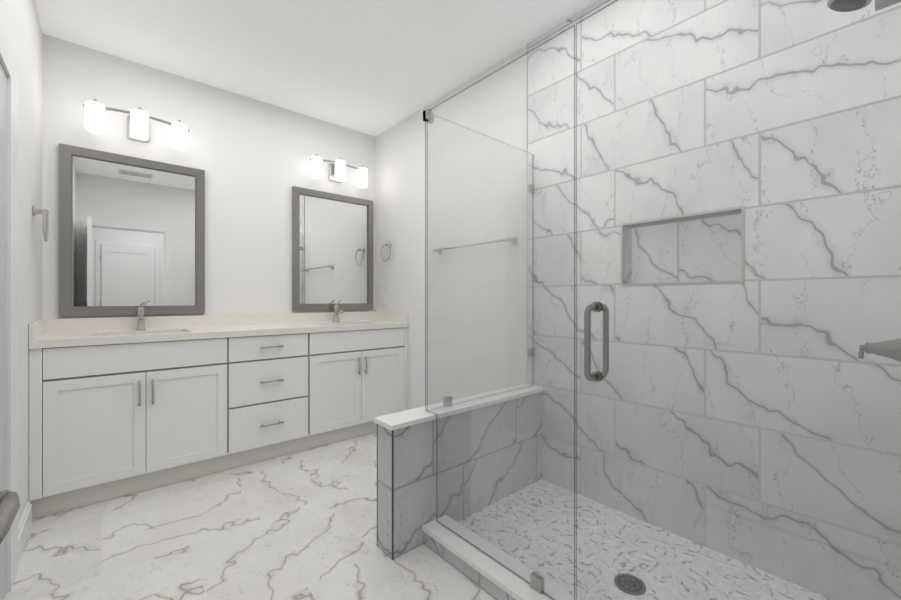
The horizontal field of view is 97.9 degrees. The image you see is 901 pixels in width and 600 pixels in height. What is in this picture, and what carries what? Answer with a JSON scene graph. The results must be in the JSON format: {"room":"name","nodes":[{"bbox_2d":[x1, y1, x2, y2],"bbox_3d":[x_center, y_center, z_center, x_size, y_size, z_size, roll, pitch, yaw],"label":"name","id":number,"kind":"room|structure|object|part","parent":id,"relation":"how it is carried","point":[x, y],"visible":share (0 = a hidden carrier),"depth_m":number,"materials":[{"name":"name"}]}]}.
{"room":"bathroom","nodes":[
{"label":"bathroom","id":0,"kind":"room"},
{"bbox_2d":[0,0,42,525],"bbox_3d":[-0.639,-0.240,0.195,0.120,2.689,5.600,0,0,-41],"label":"wall","id":1,"kind":"structure","parent":0,"point":[20,27],"depth_m":1.88,"materials":[{"name":"white paint"}]},
{"bbox_2d":[0,63,6,599],"bbox_3d":[-1.439,0.128,1.209,0.006,1.928,0.700,0,0,-41],"label":"closet door leaf","id":2,"kind":"structure","parent":1,"relation":"in","point":[3,78],"depth_m":1.43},
{"bbox_2d":[0,489,19,544],"bbox_3d":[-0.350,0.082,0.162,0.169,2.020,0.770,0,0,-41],"label":"door handle","id":3,"kind":"structure","parent":2,"relation":"attached to","point":[9,500],"depth_m":0.41,"materials":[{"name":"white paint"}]},
{"bbox_2d":[0,30,17,592],"bbox_3d":[-1.465,0.094,1.246,0.018,2.020,0.930,0,0,-41],"label":"closet door","id":4,"kind":"structure","parent":1,"relation":"in","point":[6,61],"depth_m":1.50,"materials":[{"name":"white wood"}]},
{"bbox_2d":[18,501,31,564],"bbox_3d":[-1.118,1.047,0.845,0.014,0.115,2.850,0,0,-41],"label":"baseboard","id":5,"kind":"structure","parent":1,"relation":"attached to","point":[24,527],"depth_m":1.76,"materials":[{"name":"white paint"}]},
{"bbox_2d":[33,206,48,241],"bbox_3d":[-2.150,-0.395,2.062,0.058,0.184,0.167,0,0,-41],"label":"towel ring","id":6,"kind":"object","parent":1,"relation":"attached to","point":[45,212],"visible":1,"depth_m":2.04,"materials":[{"name":"silver metal"}]},
{"bbox_2d":[43,34,375,318],"bbox_3d":[-1.574,-0.240,3.175,2.632,2.689,0.120,0,0,-41],"label":"wall","id":7,"kind":"structure","parent":0,"point":[251,152],"depth_m":2.97,"materials":[{"name":"white paint"}]},
{"bbox_2d":[59,143,204,315],"bbox_3d":[-2.087,-0.418,2.628,0.755,1.045,0.026,0,0,-41],"label":"mirror","id":8,"kind":"object","parent":7,"relation":"attached to","point":[132,229],"visible":0.98,"depth_m":2.59,"materials":[{"name":"grey metal"}]},
{"bbox_2d":[83,99,188,150],"bbox_3d":[-2.043,-1.138,2.577,0.543,0.217,0.162,0,0,-41],"label":"vanity light","id":9,"kind":"object","parent":7,"relation":"attached to","point":[95,112],"visible":1,"depth_m":2.52,"materials":[{"name":"white glass"}]},
{"bbox_2d":[292,186,372,310],"bbox_3d":[-1.039,-0.423,3.544,0.760,1.045,0.026,0,0,-41],"label":"mirror","id":10,"kind":"object","parent":7,"relation":"attached to","point":[332,234],"visible":0.98,"depth_m":3.52,"materials":[{"name":"grey metal"}]},
{"bbox_2d":[310,154,367,187],"bbox_3d":[-0.994,-1.138,3.493,0.543,0.217,0.162,0,0,-41],"label":"vanity light","id":11,"kind":"object","parent":7,"relation":"attached to","point":[337,171],"visible":1,"depth_m":3.43,"materials":[{"name":"white glass"}]},
{"bbox_2d":[34,0,597,136],"bbox_3d":[0.307,-1.635,1.021,2.632,0.100,5.840,0,0,-41],"label":"ceiling","id":12,"kind":"structure","parent":0,"point":[364,66],"depth_m":2.41,"materials":[{"name":"white paint"}]},
{"bbox_2d":[3,432,832,599],"bbox_3d":[0.307,1.142,1.021,2.632,0.125,5.840,0,0,-41],"label":"floor","id":13,"kind":"structure","parent":0,"point":[300,525],"depth_m":1.73,"materials":[{"name":"tile"}]},
{"bbox_2d":[29,300,408,518],"bbox_3d":[-1.391,0.555,2.867,2.258,1.097,0.582,0,0,-41],"label":"vanity","id":14,"kind":"object","parent":13,"relation":"on","point":[119,406],"visible":1,"depth_m":2.42,"materials":[{"name":"white paint"}]},
{"bbox_3d":[-1.890,0.703,2.102,0.406,0.573,0.019,0,0,-41],"label":"door","id":15,"kind":"part","parent":14,"relation":"part of","materials":[{"name":"white paint"}]},
{"bbox_3d":[-1.741,0.526,2.197,0.010,0.140,0.033,0,0,-41],"label":"handle","id":16,"kind":"part","parent":14,"relation":"part of","materials":[{"name":"silver metal"}]},
{"bbox_3d":[-1.696,0.526,2.236,0.010,0.140,0.033,0,0,-41],"label":"handle","id":17,"kind":"part","parent":14,"relation":"part of","materials":[{"name":"silver metal"}]},
{"bbox_3d":[-1.582,0.703,2.371,0.406,0.573,0.019,0,0,-41],"label":"door","id":18,"kind":"part","parent":14,"relation":"part of","materials":[{"name":"white paint"}]},
{"bbox_2d":[29,311,408,348],"bbox_3d":[-1.397,0.182,2.874,2.258,0.125,0.563,0,0,-41],"label":"countertop","id":19,"kind":"structure","parent":14,"relation":"on","point":[66,332],"depth_m":2.66,"materials":[{"name":"beige stone"}]},
{"bbox_2d":[136,300,150,329],"bbox_3d":[-1.992,0.105,2.550,0.079,0.198,0.154,0,0,-41],"label":"faucet","id":20,"kind":"object","parent":19,"relation":"on","point":[140,310],"depth_m":2.56,"materials":[{"name":"silver metal"}]},
{"bbox_2d":[333,300,343,321],"bbox_3d":[-0.967,0.105,3.445,0.079,0.198,0.154,0,0,-41],"label":"faucet","id":21,"kind":"object","parent":19,"relation":"on","point":[336,317],"depth_m":3.46,"materials":[{"name":"silver metal"}]},
{"bbox_3d":[-1.229,0.849,2.679,0.508,0.281,0.019,0,0,-41],"label":"drawer","id":22,"kind":"part","parent":14,"relation":"part of","materials":[{"name":"white paint"}]},
{"bbox_3d":[-1.229,0.556,2.679,0.508,0.280,0.019,0,0,-41],"label":"drawer","id":23,"kind":"part","parent":14,"relation":"part of","materials":[{"name":"white paint"}]},
{"bbox_3d":[-1.229,0.327,2.679,0.508,0.155,0.019,0,0,-41],"label":"drawer","id":24,"kind":"part","parent":14,"relation":"part of","materials":[{"name":"white paint"}]},
{"bbox_3d":[-1.212,0.848,2.659,0.150,0.010,0.033,0,0,-41],"label":"handle","id":25,"kind":"part","parent":14,"relation":"part of","materials":[{"name":"silver metal"}]},
{"bbox_3d":[-1.212,0.556,2.659,0.150,0.010,0.033,0,0,-41],"label":"handle","id":26,"kind":"part","parent":14,"relation":"part of","materials":[{"name":"silver metal"}]},
{"bbox_3d":[-1.212,0.324,2.659,0.150,0.010,0.033,0,0,-41],"label":"handle","id":27,"kind":"part","parent":14,"relation":"part of","materials":[{"name":"silver metal"}]},
{"bbox_3d":[-0.871,0.703,2.992,0.412,0.573,0.019,0,0,-41],"label":"door","id":28,"kind":"part","parent":14,"relation":"part of","materials":[{"name":"white paint"}]},
{"bbox_3d":[-0.558,0.703,3.265,0.412,0.573,0.019,0,0,-41],"label":"door","id":29,"kind":"part","parent":14,"relation":"part of","materials":[{"name":"white paint"}]},
{"bbox_2d":[422,515,578,599],"bbox_3d":[0.402,1.062,1.263,0.140,0.085,1.449,0,0,-41],"label":"curb","id":30,"kind":"object","parent":13,"relation":"on","point":[496,572],"visible":1,"depth_m":1.54,"materials":[{"name":"stone"}]},
{"bbox_2d":[423,0,900,593],"bbox_3d":[0.664,0.065,1.542,0.889,1.907,1.523,0,0,-41],"label":"shower enclosure","id":31,"kind":"object","parent":30,"relation":"on","point":[536,580],"visible":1,"depth_m":1.24,"materials":[{"name":"silver glass"}]},
{"bbox_3d":[0.451,0.132,1.210,0.131,0.247,0.032,0,0,-41],"label":"door handle","id":32,"kind":"part","parent":31,"relation":"part of","materials":[{"name":"silver metal"}]},
{"bbox_2d":[614,573,645,594],"bbox_3d":[0.678,1.077,1.483,0.110,0.005,0.110,0,0,-41],"label":"shower drain","id":33,"kind":"object","parent":13,"relation":"on","point":[627,583],"visible":1,"depth_m":1.48,"materials":[{"name":"silver metal"}]},
{"bbox_2d":[373,384,543,559],"bbox_3d":[0.108,0.818,2.053,1.072,0.573,0.151,0,0,-41],"label":"wall","id":34,"kind":"structure","parent":0,"point":[434,461],"depth_m":1.89,"materials":[{"name":"tile"}]},
{"bbox_2d":[376,0,900,599],"bbox_3d":[1.201,-0.240,1.802,0.258,2.689,5.600,0,0,-41],"label":"wall","id":35,"kind":"structure","parent":0,"point":[745,422],"depth_m":1.76,"materials":[{"name":"white tile"}]},
{"bbox_2d":[381,242,390,261],"bbox_3d":[-0.584,-0.435,3.615,0.058,0.184,0.167,0,0,-41],"label":"towel ring","id":36,"kind":"object","parent":35,"relation":"attached to","point":[389,243],"visible":1,"depth_m":3.61,"materials":[{"name":"silver metal"}]},
{"bbox_2d":[432,237,516,253],"bbox_3d":[0.137,-0.376,2.777,0.076,0.048,0.798,0,0,-41],"label":"rail","id":37,"kind":"object","parent":35,"relation":"attached to","point":[513,240],"visible":1,"depth_m":2.68,"materials":[{"name":"silver metal"}]},
{"bbox_2d":[527,43,744,384],"bbox_3d":[0.841,-0.240,2.022,0.010,2.689,1.106,0,0,-41],"label":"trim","id":38,"kind":"structure","parent":35,"relation":"attached to","point":[742,208],"depth_m":1.81,"materials":[{"name":"grey metal"}]},
{"bbox_2d":[827,0,871,11],"bbox_3d":[1.133,-0.879,1.056,0.094,0.153,0.174,0,0,-41],"label":"shower head","id":39,"kind":"object","parent":35,"relation":"attached to","point":[836,5],"visible":1,"depth_m":1.09},
{"bbox_2d":[858,338,900,361],"bbox_3d":[1.154,0.132,1.033,0.170,0.170,0.112,0,0,-41],"label":"shower valve","id":40,"kind":"object","parent":35,"relation":"attached to","point":[891,349],"visible":1,"depth_m":1.03,"materials":[{"name":"silver metal"}]}
]}

